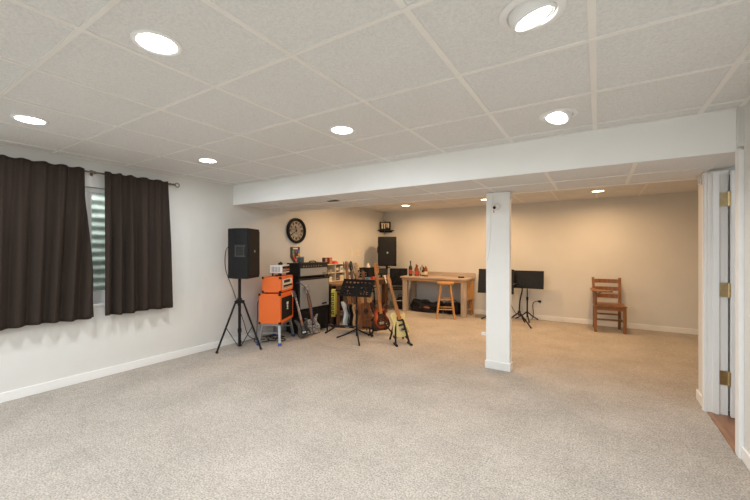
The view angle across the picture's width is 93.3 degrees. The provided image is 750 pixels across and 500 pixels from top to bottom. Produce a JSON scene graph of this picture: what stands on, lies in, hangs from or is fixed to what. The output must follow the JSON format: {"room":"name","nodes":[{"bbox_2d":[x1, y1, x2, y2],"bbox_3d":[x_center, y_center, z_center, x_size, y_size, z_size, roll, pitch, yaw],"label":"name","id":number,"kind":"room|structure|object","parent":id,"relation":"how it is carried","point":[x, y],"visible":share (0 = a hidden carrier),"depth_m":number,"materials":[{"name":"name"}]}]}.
{"room":"basement music room","nodes":[
{"label":"basement music room","id":0,"kind":"room"},
{"bbox_2d":[0,145,383,392],"bbox_3d":[-2.686,0.203,4.046,0.200,2.215,10.780,0,0,32],"label":"wall","id":1,"kind":"structure","parent":0,"point":[202,213],"depth_m":4.43,"materials":[{"name":"paint"}]},
{"bbox_2d":[85,187,104,306],"bbox_3d":[-2.956,-0.034,3.542,0.160,1.212,1.440,0,0,32],"label":"window","id":2,"kind":"structure","parent":1,"relation":"in","point":[98,296],"depth_m":3.62,"materials":[{"name":"paint"}]},
{"bbox_2d":[85,170,179,187],"bbox_3d":[-2.909,-0.775,3.423,0.088,0.060,2.008,0,0,32],"label":"curtain rod","id":3,"kind":"object","parent":1,"relation":"attached to","point":[91,172],"visible":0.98,"depth_m":3.57,"materials":[{"name":"metal"}]},
{"bbox_2d":[0,154,93,330],"bbox_3d":[-3.058,-0.062,3.079,0.091,1.477,1.044,0,0,32],"label":"curtain","id":4,"kind":"object","parent":3,"relation":"hanging from","point":[46,262],"visible":1,"depth_m":3.18,"materials":[{"name":"fabric"}]},
{"bbox_2d":[105,171,172,315],"bbox_3d":[-2.562,-0.062,3.870,0.089,1.477,0.676,0,0,32],"label":"curtain","id":5,"kind":"object","parent":3,"relation":"hanging from","point":[138,250],"visible":1,"depth_m":3.86,"materials":[{"name":"fabric"}]},
{"bbox_2d":[0,304,377,402],"bbox_3d":[-2.622,1.268,3.947,0.014,0.085,10.680,0,0,32],"label":"baseboard","id":6,"kind":"structure","parent":1,"relation":"attached to","point":[59,383],"depth_m":3.73,"materials":[{"name":"paint"}]},
{"bbox_2d":[290,247,299,261],"bbox_3d":[-1.345,0.079,5.967,0.020,0.262,0.210,0,0,32],"label":"picture","id":7,"kind":"object","parent":1,"relation":"attached to","point":[294,251],"visible":0.97,"depth_m":5.94,"materials":[{"name":"multicoloured wood"}]},
{"bbox_2d":[286,218,305,242],"bbox_3d":[-1.322,-0.325,5.970,0.055,0.430,0.430,0,0,32],"label":"wall clock","id":8,"kind":"object","parent":1,"relation":"attached to","point":[296,228],"visible":1,"depth_m":5.96,"materials":[{"name":"black plastic"}]},
{"bbox_2d":[0,305,749,499],"bbox_3d":[0.303,1.337,2.102,6.930,0.066,10.680,0,0,32],"label":"floor","id":9,"kind":"structure","parent":0,"point":[580,412],"depth_m":2.66,"materials":[{"name":"carpet"}]},
{"bbox_2d":[215,279,261,352],"bbox_3d":[-1.821,0.804,4.763,0.570,1.008,0.498,0,0,-19],"label":"speaker stand","id":10,"kind":"object","parent":9,"relation":"on","point":[239,300],"visible":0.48,"depth_m":4.66,"materials":[{"name":"black metal"}]},
{"bbox_2d":[228,228,259,278],"bbox_3d":[-1.747,0.045,4.688,0.326,0.650,0.382,0,0,6],"label":"loudspeaker","id":11,"kind":"object","parent":10,"relation":"on","point":[243,243],"visible":1,"depth_m":4.52,"materials":[{"name":"black plastic"}]},
{"bbox_2d":[225,247,264,339],"bbox_3d":[-1.820,0.618,4.976,0.108,1.384,0.556,0,0,43],"label":"cable","id":12,"kind":"object","parent":11,"relation":"hanging from","point":[227,247],"visible":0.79,"depth_m":4.83,"materials":[{"name":"black rubber"}]},
{"bbox_2d":[248,230,259,276],"bbox_3d":[-1.597,0.045,4.671,0.016,0.590,0.314,0,0,6],"label":"grille","id":13,"kind":"object","parent":11,"relation":"attached to","point":[253,235],"depth_m":4.65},
{"bbox_2d":[254,301,266,342],"bbox_3d":[-1.645,1.008,5.051,0.229,0.606,0.150,0,0,32],"label":"cable","id":14,"kind":"object","parent":9,"relation":"on","point":[258,301],"visible":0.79,"depth_m":5.13,"materials":[{"name":"black rubber"}]},
{"bbox_2d":[263,335,285,340],"bbox_3d":[-1.461,1.256,5.094,0.333,0.093,0.299,0,0,32],"label":"heap","id":15,"kind":"object","parent":9,"relation":"on","point":[266,336],"visible":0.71,"depth_m":5.07,"materials":[{"name":"black rubber"}]},
{"bbox_2d":[256,318,294,345],"bbox_3d":[-1.419,1.166,5.109,0.356,0.296,0.599,0,0,6],"label":"step stool","id":16,"kind":"object","parent":9,"relation":"on","point":[274,332],"visible":0.66,"depth_m":4.88,"materials":[{"name":"metal"}]},
{"bbox_2d":[258,290,293,324],"bbox_3d":[-1.416,0.810,5.109,0.321,0.420,0.536,0,0,6],"label":"speaker cabinet","id":17,"kind":"object","parent":16,"relation":"on","point":[274,308],"visible":0.89,"depth_m":4.85,"materials":[{"name":"orange plastic"}]},
{"bbox_2d":[262,274,292,292],"bbox_3d":[-1.386,0.481,5.106,0.298,0.242,0.506,0,0,6],"label":"amplifier","id":18,"kind":"object","parent":17,"relation":"on","point":[276,283],"visible":0.97,"depth_m":4.87,"materials":[{"name":"orange leather"}]},
{"bbox_2d":[270,264,289,275],"bbox_3d":[-1.376,0.294,5.159,0.202,0.155,0.305,0,0,6],"label":"amplifier","id":19,"kind":"object","parent":18,"relation":"on","point":[285,268],"visible":0.96,"depth_m":5.02,"materials":[{"name":"white plastic"}]},
{"bbox_2d":[272,267,279,271],"bbox_3d":[-1.403,0.275,5.010,0.120,0.075,0.004,0,0,6],"label":"vent","id":20,"kind":"object","parent":19,"relation":"attached to","point":[274,269],"depth_m":5.01,"materials":[{"name":"grey plastic"}]},
{"bbox_2d":[282,294,291,319],"bbox_3d":[-1.265,0.815,5.092,0.009,0.305,0.430,0,0,6],"label":"grille","id":21,"kind":"object","parent":17,"relation":"attached to","point":[287,298],"depth_m":5.07,"materials":[{"name":"black fabric"}]},
{"bbox_2d":[291,291,310,337],"bbox_3d":[-1.103,0.951,5.240,0.296,0.696,0.142,0,0,-4],"label":"electric guitar","id":22,"kind":"object","parent":9,"relation":"on","point":[304,331],"visible":1,"depth_m":5.24,"materials":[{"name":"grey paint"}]},
{"bbox_2d":[286,306,327,333],"bbox_3d":[-1.088,1.130,5.769,0.286,0.360,0.680,0,0,34],"label":"equipment case","id":23,"kind":"object","parent":9,"relation":"on","point":[322,318],"visible":0.39,"depth_m":5.68,"materials":[{"name":"black plastic"}]},
{"bbox_2d":[291,276,329,311],"bbox_3d":[-1.086,0.696,5.768,0.317,0.510,0.708,0,0,34],"label":"speaker cabinet","id":24,"kind":"object","parent":23,"relation":"on","point":[318,286],"visible":0.59,"depth_m":5.65,"materials":[{"name":"black plastic"}]},
{"bbox_2d":[287,260,327,278],"bbox_3d":[-1.082,0.308,5.765,0.296,0.269,0.666,0,0,34],"label":"amplifier","id":25,"kind":"object","parent":24,"relation":"on","point":[312,268],"visible":0.88,"depth_m":5.60,"materials":[{"name":"black plastic"}]},
{"bbox_2d":[297,257,303,262],"bbox_3d":[-1.203,0.155,5.723,0.074,0.098,0.088,0,0,34],"label":"tin box","id":26,"kind":"object","parent":25,"relation":"on","point":[299,259],"visible":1,"depth_m":5.69,"materials":[{"name":"blue metal"}]},
{"bbox_2d":[297,282,319,333],"bbox_3d":[-0.998,0.899,5.423,0.077,0.830,0.487,0,0,39],"label":"cable","id":27,"kind":"object","parent":9,"relation":"on","point":[297,282],"visible":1,"depth_m":5.42,"materials":[{"name":"black rubber"}]},
{"bbox_2d":[303,285,319,333],"bbox_3d":[-0.985,0.921,5.502,0.094,0.756,0.277,0,0,45],"label":"electric guitar","id":28,"kind":"object","parent":9,"relation":"on","point":[316,327],"visible":0.85,"depth_m":5.47,"materials":[{"name":"grey paint"}]},
{"bbox_2d":[325,289,373,335],"bbox_3d":[-0.389,0.974,5.644,0.726,0.670,0.380,0,0,14],"label":"rack","id":29,"kind":"object","parent":9,"relation":"on","point":[327,325],"visible":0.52,"depth_m":5.60,"materials":[{"name":"black metal"}]},
{"bbox_2d":[331,289,336,316],"bbox_3d":[-0.678,0.875,5.877,0.071,0.454,0.092,0,0,14],"label":"strap","id":30,"kind":"object","parent":29,"relation":"hanging from","point":[333,292],"visible":0.98,"depth_m":5.84,"materials":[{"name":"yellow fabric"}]},
{"bbox_2d":[341,261,352,327],"bbox_3d":[-0.424,0.711,5.717,0.138,1.068,0.305,0,0,43],"label":"electric guitar","id":31,"kind":"object","parent":29,"relation":"on","point":[344,306],"visible":0.43,"depth_m":5.64,"materials":[{"name":"white paint"}]},
{"bbox_2d":[347,261,355,327],"bbox_3d":[-0.347,0.711,5.680,0.138,1.068,0.302,0,0,43],"label":"electric guitar","id":32,"kind":"object","parent":29,"relation":"on","point":[349,306],"visible":0.56,"depth_m":5.61,"materials":[{"name":"black paint"}]},
{"bbox_2d":[352,262,360,328],"bbox_3d":[-0.262,0.720,5.644,0.136,1.049,0.302,0,0,43],"label":"electric guitar","id":33,"kind":"object","parent":29,"relation":"on","point":[355,263],"visible":0.47,"depth_m":5.62,"materials":[{"name":"paint"}]},
{"bbox_2d":[355,271,372,329],"bbox_3d":[-0.165,0.790,5.571,0.336,0.911,0.120,0,0,-43],"label":"acoustic guitar","id":34,"kind":"object","parent":29,"relation":"on","point":[365,317],"visible":0.79,"depth_m":5.53,"materials":[{"name":"brown wood"}]},
{"bbox_2d":[336,279,374,345],"bbox_3d":[-0.274,0.870,5.076,0.557,0.877,0.524,0,0,-6],"label":"music stand","id":35,"kind":"object","parent":9,"relation":"on","point":[355,292],"visible":1,"depth_m":5.13,"materials":[{"name":"black metal"}]},
{"bbox_2d":[328,278,386,324],"bbox_3d":[-0.429,0.943,6.838,0.560,0.735,1.730,0,0,32],"label":"workbench","id":36,"kind":"object","parent":9,"relation":"on","point":[336,284],"visible":0.27,"depth_m":6.06,"materials":[{"name":"brown wood"}]},
{"bbox_2d":[328,263,353,281],"bbox_3d":[-0.736,0.415,6.670,0.220,0.320,0.892,0,0,32],"label":"desk organizer","id":37,"kind":"object","parent":36,"relation":"on","point":[333,273],"visible":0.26,"depth_m":6.54,"materials":[{"name":"white wood"}]},
{"bbox_2d":[340,293,355,309],"bbox_3d":[-0.610,0.919,6.532,0.370,0.290,0.410,0,0,32],"label":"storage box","id":38,"kind":"object","parent":36,"relation":"on","point":[342,298],"visible":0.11,"depth_m":6.30,"materials":[{"name":"plastic"}]},
{"bbox_2d":[357,292,371,304],"bbox_3d":[-0.317,0.934,6.997,0.330,0.260,0.450,0,0,32],"label":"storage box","id":39,"kind":"object","parent":36,"relation":"on","point":[369,300],"visible":0.05,"depth_m":6.97,"materials":[{"name":"beige cardboard"}]},
{"bbox_2d":[359,267,374,277],"bbox_3d":[-0.145,0.470,7.421,0.260,0.210,0.320,0,0,32],"label":"storage bin","id":40,"kind":"object","parent":36,"relation":"on","point":[369,271],"visible":0.65,"depth_m":7.31,"materials":[{"name":"black plastic"}]},
{"bbox_2d":[378,268,386,277],"bbox_3d":[0.136,0.480,7.415,0.260,0.190,0.100,0,0,-20],"label":"monitor","id":41,"kind":"object","parent":36,"relation":"on","point":[383,271],"visible":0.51,"depth_m":7.41,"materials":[{"name":"black plastic"}]},
{"bbox_2d":[366,287,390,336],"bbox_3d":[-0.013,0.938,5.569,0.418,0.734,0.445,0,0,-36],"label":"guitar stand","id":42,"kind":"object","parent":9,"relation":"on","point":[376,330],"visible":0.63,"depth_m":5.52,"materials":[{"name":"black metal"}]},
{"bbox_2d":[370,262,389,330],"bbox_3d":[0.069,0.720,5.519,0.319,1.053,0.175,0,0,-29],"label":"bass guitar","id":43,"kind":"object","parent":42,"relation":"on","point":[380,321],"visible":0.99,"depth_m":5.48,"materials":[{"name":"paint"}]},
{"bbox_2d":[381,266,391,308],"bbox_3d":[0.306,0.814,7.700,0.339,0.988,0.386,0,0,12],"label":"speaker stand","id":44,"kind":"object","parent":9,"relation":"on","point":[387,267],"visible":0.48,"depth_m":7.70,"materials":[{"name":"black metal"}]},
{"bbox_2d":[377,237,396,265],"bbox_3d":[0.258,0.030,7.703,0.422,0.630,0.356,0,0,-3],"label":"loudspeaker","id":45,"kind":"object","parent":44,"relation":"on","point":[386,249],"visible":1,"depth_m":7.53,"materials":[{"name":"black plastic"}]},
{"bbox_2d":[388,268,406,308],"bbox_3d":[0.509,0.859,7.936,0.400,0.879,0.411,0,0,10],"label":"folding chair","id":46,"kind":"object","parent":9,"relation":"on","point":[395,273],"visible":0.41,"depth_m":8.08,"materials":[{"name":"black metal"}]},
{"bbox_2d":[396,294,402,308],"bbox_3d":[0.571,1.152,7.915,0.249,0.317,0.252,0,0,22],"label":"bag","id":47,"kind":"object","parent":9,"relation":"on","point":[399,303],"visible":0.51,"depth_m":7.80,"materials":[{"name":"black fabric"}]},
{"bbox_2d":[389,319,412,346],"bbox_3d":[0.356,1.147,4.987,0.240,0.324,0.381,0,0,-14],"label":"guitar stand","id":48,"kind":"object","parent":9,"relation":"on","point":[403,322],"visible":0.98,"depth_m":4.97,"materials":[{"name":"black metal"}]},
{"bbox_2d":[384,274,409,337],"bbox_3d":[0.324,0.798,5.100,0.288,0.886,0.277,0,0,-34],"label":"electric guitar","id":49,"kind":"object","parent":48,"relation":"on","point":[400,332],"visible":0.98,"depth_m":5.04,"materials":[{"name":"beige paint"}]},
{"bbox_2d":[410,299,443,312],"bbox_3d":[1.091,1.173,7.563,0.782,0.275,0.372,0,0,34],"label":"duffel bag","id":50,"kind":"object","parent":9,"relation":"on","point":[423,305],"visible":0.95,"depth_m":7.42,"materials":[{"name":"black fabric"}]},
{"bbox_2d":[400,271,474,317],"bbox_3d":[1.304,0.892,7.431,1.450,0.835,0.562,0,0,32],"label":"wooden table","id":51,"kind":"object","parent":9,"relation":"on","point":[432,276],"visible":0.84,"depth_m":7.38,"materials":[{"name":"brown wood"}]},
{"bbox_2d":[409,261,411,275],"bbox_3d":[0.766,0.398,7.627,0.078,0.325,0.078,0,0,32],"label":"bottle","id":52,"kind":"object","parent":51,"relation":"on","point":[410,266],"visible":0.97,"depth_m":7.59,"materials":[{"name":"red glass"}]},
{"bbox_2d":[415,265,418,275],"bbox_3d":[0.901,0.443,7.589,0.086,0.235,0.086,0,0,32],"label":"bottle","id":53,"kind":"object","parent":51,"relation":"on","point":[416,269],"visible":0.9,"depth_m":7.56,"materials":[{"name":"red glass"}]},
{"bbox_2d":[424,264,427,276],"bbox_3d":[1.075,0.432,7.479,0.082,0.255,0.082,0,0,32],"label":"bottle","id":54,"kind":"object","parent":51,"relation":"on","point":[425,268],"visible":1,"depth_m":7.45,"materials":[{"name":"glass"}]},
{"bbox_2d":[436,281,455,319],"bbox_3d":[1.368,0.967,6.857,0.372,0.693,0.372,0,0,10],"label":"bar stool","id":55,"kind":"object","parent":9,"relation":"on","point":[440,283],"visible":1,"depth_m":6.73,"materials":[{"name":"brown wood"}]},
{"bbox_2d":[443,300,460,313],"bbox_3d":[1.604,1.167,7.310,0.367,0.287,0.290,0,0,34],"label":"bag","id":56,"kind":"object","parent":9,"relation":"on","point":[457,306],"visible":0.72,"depth_m":7.20,"materials":[{"name":"black fabric"}]},
{"bbox_2d":[467,280,473,314],"bbox_3d":[1.882,0.954,7.117,0.242,0.718,0.098,0,0,-34],"label":"folding table","id":57,"kind":"object","parent":9,"relation":"on","point":[470,287],"visible":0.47,"depth_m":7.12,"materials":[{"name":"brown wood"}]},
{"bbox_2d":[477,269,513,318],"bbox_3d":[2.292,0.836,6.693,0.640,0.945,0.453,0,0,26],"label":"music stand","id":58,"kind":"object","parent":9,"relation":"on","point":[482,272],"visible":0.15,"depth_m":6.73,"materials":[{"name":"black metal"}]},
{"bbox_2d":[511,283,531,327],"bbox_3d":[2.444,0.943,6.154,0.434,0.728,0.507,0,0,12],"label":"tripod stand","id":59,"kind":"object","parent":9,"relation":"on","point":[519,311],"visible":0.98,"depth_m":6.15,"materials":[{"name":"black metal"}]},
{"bbox_2d":[514,270,543,322],"bbox_3d":[2.807,0.846,6.534,0.560,0.923,0.369,0,0,30],"label":"music stand","id":60,"kind":"object","parent":9,"relation":"on","point":[527,279],"visible":0.95,"depth_m":6.54,"materials":[{"name":"black metal"}]},
{"bbox_2d":[590,277,627,333],"bbox_3d":[3.780,0.886,5.756,0.478,0.848,0.543,0,0,26],"label":"wooden chair","id":61,"kind":"object","parent":9,"relation":"on","point":[607,306],"visible":1,"depth_m":5.80,"materials":[{"name":"brown wood"}]},
{"bbox_2d":[0,0,749,211],"bbox_3d":[0.303,-0.945,2.102,6.930,0.080,10.680,0,0,32],"label":"ceiling","id":62,"kind":"structure","parent":0,"point":[390,55],"depth_m":1.83,"materials":[{"name":"tile"}]},
{"bbox_2d":[10,114,48,124],"bbox_3d":[-2.390,-0.900,2.453,0.196,0.009,0.196,0,0,32],"label":"recessed light","id":63,"kind":"object","parent":62,"relation":"in","point":[28,119],"visible":1,"depth_m":2.44,"materials":[{"name":"paint"}]},
{"bbox_2d":[130,29,182,55],"bbox_3d":[-0.952,-0.900,1.546,0.196,0.009,0.196,0,0,32],"label":"recessed light","id":64,"kind":"object","parent":62,"relation":"in","point":[152,41],"visible":1,"depth_m":1.53,"materials":[{"name":"paint"}]},
{"bbox_2d":[197,158,217,162],"bbox_3d":[-1.686,-0.900,3.569,0.196,0.009,0.196,0,0,32],"label":"recessed light","id":65,"kind":"object","parent":62,"relation":"in","point":[204,160],"visible":1,"depth_m":3.55,"materials":[{"name":"paint"}]},
{"bbox_2d":[329,125,354,134],"bbox_3d":[-0.248,-0.900,2.663,0.196,0.009,0.196,0,0,32],"label":"recessed light","id":66,"kind":"object","parent":62,"relation":"in","point":[338,129],"visible":1,"depth_m":2.64,"materials":[{"name":"paint"}]},
{"bbox_2d":[0,0,749,211],"bbox_3d":[-0.470,-0.766,2.590,5.102,0.278,10.680,0,0,32],"label":"grid","id":67,"kind":"object","parent":62,"relation":"attached to","point":[591,4],"visible":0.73,"depth_m":2.05,"materials":[{"name":"white metal"}]},
{"bbox_2d":[233,109,741,204],"bbox_3d":[0.452,-0.767,4.053,5.102,0.275,1.060,0,0,32],"label":"beam","id":68,"kind":"structure","parent":62,"relation":"attached to","point":[710,133],"depth_m":2.91,"materials":[{"name":"paint"}]},
{"bbox_2d":[239,152,732,211],"bbox_3d":[0.441,-0.647,4.061,5.075,0.026,1.020,0,0,32],"label":"ceiling","id":69,"kind":"structure","parent":68,"relation":"attached to","point":[703,161],"depth_m":3.32,"materials":[{"name":"tile"}]},
{"bbox_2d":[499,0,566,32],"bbox_3d":[0.597,-0.907,1.350,0.236,0.096,0.236,0,0,32],"label":"recessed light","id":70,"kind":"object","parent":62,"relation":"in","point":[526,15],"visible":1,"depth_m":1.33,"materials":[{"name":"paint"}]},
{"bbox_2d":[539,108,578,124],"bbox_3d":[1.228,-0.907,2.370,0.236,0.106,0.236,0,0,32],"label":"recessed light","id":71,"kind":"object","parent":62,"relation":"in","point":[560,116],"visible":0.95,"depth_m":2.34,"materials":[{"name":"paint"}]},
{"bbox_2d":[486,192,510,363],"bbox_3d":[1.368,0.340,3.913,0.250,1.940,0.100,0,0,32],"label":"column","id":72,"kind":"structure","parent":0,"point":[498,264],"depth_m":3.87,"materials":[{"name":"paint"}]},
{"bbox_2d":[493,203,499,212],"bbox_3d":[1.317,-0.459,3.840,0.080,0.100,0.079,0,0,32],"label":"security camera","id":73,"kind":"object","parent":72,"relation":"attached to","point":[496,206],"visible":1,"depth_m":3.82,"materials":[{"name":"white plastic"}]},
{"bbox_2d":[485,360,512,371],"bbox_3d":[1.368,1.268,3.913,0.274,0.085,0.124,0,0,32],"label":"baseboard","id":74,"kind":"structure","parent":72,"relation":"attached to","point":[488,364],"depth_m":3.85,"materials":[{"name":"paint"}]},
{"bbox_2d":[384,191,697,328],"bbox_3d":[3.178,0.203,6.662,6.930,2.215,0.100,0,0,32],"label":"wall","id":75,"kind":"structure","parent":0,"point":[648,242],"depth_m":6.28,"materials":[{"name":"paint"}]},
{"bbox_2d":[378,230,393,232],"bbox_3d":[0.252,-0.441,8.265,0.270,0.052,0.309,0,0,32],"label":"corner shelf","id":76,"kind":"object","parent":75,"relation":"attached to","point":[382,231],"visible":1,"depth_m":8.30,"materials":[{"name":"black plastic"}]},
{"bbox_2d":[380,222,390,229],"bbox_3d":[0.240,-0.563,8.274,0.250,0.190,0.028,0,0,-10],"label":"picture frame","id":77,"kind":"object","parent":76,"relation":"on","point":[383,225],"visible":1,"depth_m":8.27,"materials":[{"name":"black wood"}]},
{"bbox_2d":[412,271,474,276],"bbox_3d":[1.446,0.517,7.656,1.450,0.085,0.030,0,0,32],"label":"backsplash","id":78,"kind":"structure","parent":75,"relation":"attached to","point":[456,274],"depth_m":7.54,"materials":[{"name":"brown wood"}]},
{"bbox_2d":[389,302,697,334],"bbox_3d":[3.153,1.268,6.610,6.916,0.085,0.014,0,0,32],"label":"baseboard","id":79,"kind":"structure","parent":75,"relation":"attached to","point":[539,317],"depth_m":6.07,"materials":[{"name":"paint"}]},
{"bbox_2d":[698,165,734,410],"bbox_3d":[3.548,0.203,2.492,1.855,2.215,0.280,0,0,32],"label":"wall","id":80,"kind":"structure","parent":0,"point":[732,167],"depth_m":3.01,"materials":[{"name":"paint"}]},
{"bbox_2d":[696,389,701,405],"bbox_3d":[3.561,1.268,2.525,1.869,0.085,0.239,0,0,32],"label":"baseboard","id":81,"kind":"structure","parent":80,"relation":"attached to","point":[698,394],"depth_m":3.04,"materials":[{"name":"paint"}]},
{"bbox_2d":[707,170,727,414],"bbox_3d":[2.733,0.340,2.822,0.123,1.940,0.034,0,0,32],"label":"trim","id":82,"kind":"structure","parent":80,"relation":"attached to","point":[717,181],"depth_m":2.81,"materials":[{"name":"paint"}]},
{"bbox_2d":[719,170,734,417],"bbox_3d":[3.002,0.342,2.568,0.719,1.913,0.114,0,0,34],"label":"door","id":83,"kind":"structure","parent":80,"relation":"in","point":[727,378],"depth_m":2.74,"materials":[{"name":"paint"}]},
{"bbox_2d":[711,100,749,453],"bbox_3d":[0.815,0.203,-0.242,0.147,2.215,7.260,0,0,32],"label":"wall","id":84,"kind":"structure","parent":0,"point":[747,105],"depth_m":2.17,"materials":[{"name":"paint"}]},
{"bbox_2d":[702,172,706,411],"bbox_3d":[2.689,0.340,2.890,0.023,1.940,0.067,0,0,32],"label":"trim","id":85,"kind":"structure","parent":84,"relation":"attached to","point":[704,175],"depth_m":2.86,"materials":[{"name":"paint"}]},
{"bbox_2d":[708,412,735,453],"bbox_3d":[2.515,1.305,2.550,0.045,0.010,0.687,0,0,32],"label":"threshold","id":86,"kind":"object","parent":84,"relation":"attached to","point":[721,427],"depth_m":2.55,"materials":[{"name":"brown wood"}]},
{"bbox_2d":[735,149,743,458],"bbox_3d":[2.313,0.340,2.245,0.025,1.940,0.070,0,0,32],"label":"trim","id":87,"kind":"structure","parent":84,"relation":"attached to","point":[739,155],"depth_m":2.22,"materials":[{"name":"paint"}]},
{"bbox_2d":[741,446,749,470],"bbox_3d":[0.566,1.268,-0.537,0.014,0.085,6.495,0,0,32],"label":"baseboard","id":88,"kind":"structure","parent":84,"relation":"attached to","point":[745,456],"depth_m":2.15,"materials":[{"name":"paint"}]},
{"label":"outside","id":89,"kind":"structure","parent":0,"visible":0},
{"bbox_3d":[-3.355,0.860,3.829,0.700,0.100,2.500,0,0,32],"label":"well","id":90,"kind":"object","parent":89,"visible":0},
{"bbox_2d":[92,194,104,290],"bbox_3d":[-3.340,-0.115,3.820,0.666,1.950,2.520,0,0,32],"label":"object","id":91,"kind":"structure","parent":90,"relation":"on","point":[98,200],"depth_m":4.34,"materials":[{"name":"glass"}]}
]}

